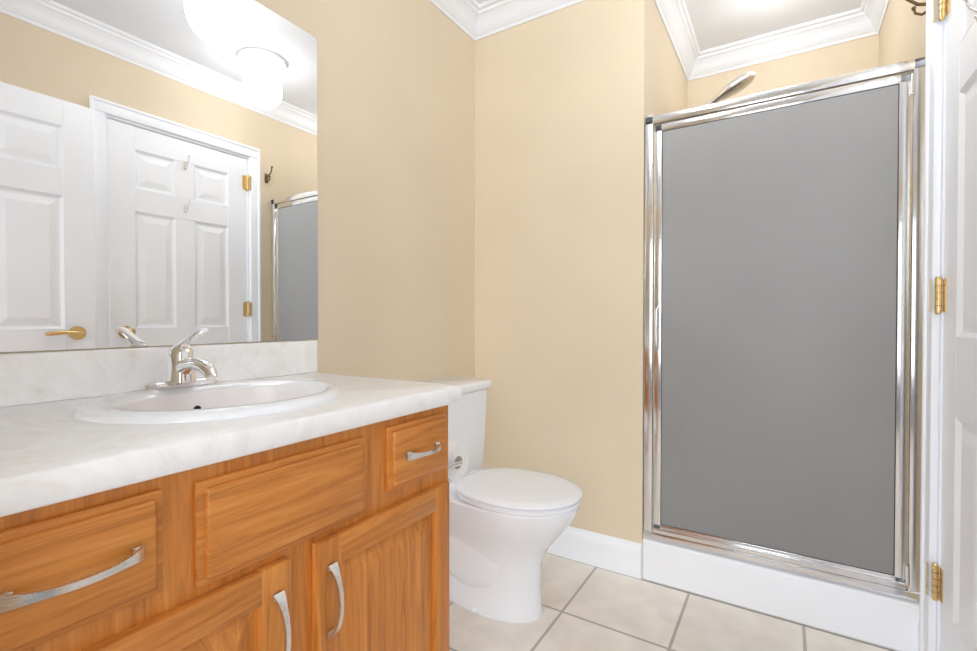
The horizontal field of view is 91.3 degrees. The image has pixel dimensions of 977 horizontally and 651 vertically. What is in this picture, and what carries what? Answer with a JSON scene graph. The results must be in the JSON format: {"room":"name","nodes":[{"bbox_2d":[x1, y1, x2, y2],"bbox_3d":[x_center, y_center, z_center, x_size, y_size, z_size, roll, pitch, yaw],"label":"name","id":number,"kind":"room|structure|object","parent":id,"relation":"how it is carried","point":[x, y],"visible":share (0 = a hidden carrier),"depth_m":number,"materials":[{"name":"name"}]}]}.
{"room":"bathroom","nodes":[
{"label":"bathroom","id":0,"kind":"room"},
{"bbox_2d":[0,0,474,381],"bbox_3d":[-0.628,-0.223,1.476,0.100,2.440,1.960,0,1,32],"label":"wall","id":1,"kind":"structure","parent":0,"point":[396,170],"depth_m":1.80,"materials":[{"name":"beige paint"}]},
{"bbox_2d":[0,0,317,351],"bbox_3d":[-0.783,-0.426,1.121,0.005,0.947,0.911,0,1,32],"label":"mirror","id":2,"kind":"object","parent":1,"relation":"attached to","point":[158,175],"visible":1,"depth_m":1.12,"materials":[{"name":"clear glass"}]},
{"bbox_2d":[428,0,483,41],"bbox_3d":[-0.515,-1.391,1.473,0.078,0.105,1.820,0,1,32],"label":"crown molding","id":3,"kind":"structure","parent":1,"relation":"attached to","point":[474,20],"depth_m":2.13,"materials":[{"name":"white wood"}]},
{"bbox_2d":[475,0,686,571],"bbox_3d":[0.502,-0.236,2.538,0.890,2.440,1.040,0,1,32],"label":"wall","id":4,"kind":"structure","parent":0,"point":[569,99],"depth_m":2.03,"materials":[{"name":"beige paint"}]},
{"bbox_2d":[476,0,585,37],"bbox_3d":[0.282,-1.398,2.002,0.690,0.105,0.078,0,1,32],"label":"crown molding","id":5,"kind":"structure","parent":4,"relation":"attached to","point":[496,16],"depth_m":2.12,"materials":[{"name":"white wood"}]},
{"bbox_2d":[546,526,641,578],"bbox_3d":[0.277,0.922,2.071,0.758,0.134,0.015,0,1,32],"label":"baseboard","id":6,"kind":"structure","parent":4,"relation":"attached to","point":[613,554],"depth_m":1.95,"materials":[{"name":"white wood"}]},
{"bbox_2d":[654,0,703,80],"bbox_3d":[0.865,-1.400,2.192,0.078,0.105,1.018,0,1,32],"label":"crown molding","id":7,"kind":"structure","parent":4,"relation":"attached to","point":[674,15],"depth_m":2.30,"materials":[{"name":"white wood"}]},
{"bbox_2d":[476,0,861,50],"bbox_3d":[0.377,-1.493,1.445,1.820,0.100,3.000,0,1,32],"label":"ceiling","id":8,"kind":"structure","parent":0,"point":[716,23],"depth_m":2.24,"materials":[{"name":"white paint"}]},
{"bbox_2d":[449,553,895,650],"bbox_3d":[0.377,1.047,1.476,1.820,0.100,3.000,0,1,32],"label":"floor","id":9,"kind":"structure","parent":0,"point":[586,607],"depth_m":1.59,"materials":[{"name":"tile"}]},
{"bbox_2d":[0,328,468,650],"bbox_3d":[-0.506,0.503,1.026,0.587,0.997,1.023,0,1,32],"label":"bathroom vanity","id":10,"kind":"object","parent":9,"relation":"on","point":[182,495],"visible":1,"depth_m":0.79,"materials":[{"name":"brown wood"}]},
{"bbox_2d":[421,376,582,622],"bbox_3d":[0.003,0.611,1.734,0.690,0.766,0.464,0,1,32],"label":"toilet","id":11,"kind":"object","parent":9,"relation":"on","point":[508,527],"visible":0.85,"depth_m":1.61,"materials":[{"name":"ceramic"}]},
{"bbox_2d":[642,57,924,650],"bbox_3d":[1.198,-0.051,2.031,0.824,2.082,0.961,0,1,32],"label":"shower enclosure","id":12,"kind":"object","parent":9,"relation":"on","point":[783,291],"visible":0.9,"depth_m":1.61,"materials":[{"name":"grey glass"}]},
{"bbox_2d":[687,34,878,108],"bbox_3d":[1.523,-0.235,2.455,0.930,2.440,0.100,0,1,32],"label":"wall","id":13,"kind":"structure","parent":0,"point":[861,54],"depth_m":2.38,"materials":[{"name":"beige paint"}]},
{"bbox_2d":[696,9,855,78],"bbox_3d":[1.429,-1.402,2.394,0.660,0.105,0.078,0,1,32],"label":"crown molding","id":14,"kind":"structure","parent":13,"relation":"attached to","point":[839,28],"depth_m":2.37,"materials":[{"name":"white wood"}]},
{"bbox_2d":[879,0,925,66],"bbox_3d":[1.562,-0.227,1.735,0.100,2.440,1.080,0,1,32],"label":"wall","id":15,"kind":"structure","parent":0,"point":[902,35],"depth_m":1.76,"materials":[{"name":"beige paint"}]},
{"bbox_2d":[852,0,889,40],"bbox_3d":[1.042,-1.386,1.055,0.078,0.105,2.760,0,1,32],"label":"crown molding","id":16,"kind":"structure","parent":15,"relation":"attached to","point":[871,14],"depth_m":2.17,"materials":[{"name":"white wood"}]},
{"bbox_2d":[906,0,925,15],"bbox_3d":[1.261,-0.953,1.407,0.069,0.100,0.024,0,1,32],"label":"hook","id":17,"kind":"object","parent":15,"relation":"attached to","point":[913,8],"visible":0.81,"depth_m":1.41,"materials":[{"name":"brown metal"}]},
{"bbox_3d":[1.075,-1.237,0.942,0.100,0.400,0.760,0,1,32],"label":"wall","id":18,"kind":"structure","parent":0,"visible":0},
{"bbox_2d":[919,0,946,650],"bbox_3d":[1.064,-0.045,0.963,0.126,2.096,0.874,0,1,32],"label":"door frame","id":19,"kind":"structure","parent":18,"relation":"attached to","point":[933,322],"depth_m":1.31,"materials":[{"name":"white wood"}]},
{"bbox_2d":[926,0,976,650],"bbox_3d":[1.026,-0.013,0.998,0.105,2.006,0.736,0,1,32],"label":"bedroom door","id":20,"kind":"structure","parent":18,"relation":"in","point":[954,588],"depth_m":1.18,"materials":[{"name":"white wood"}]}
]}

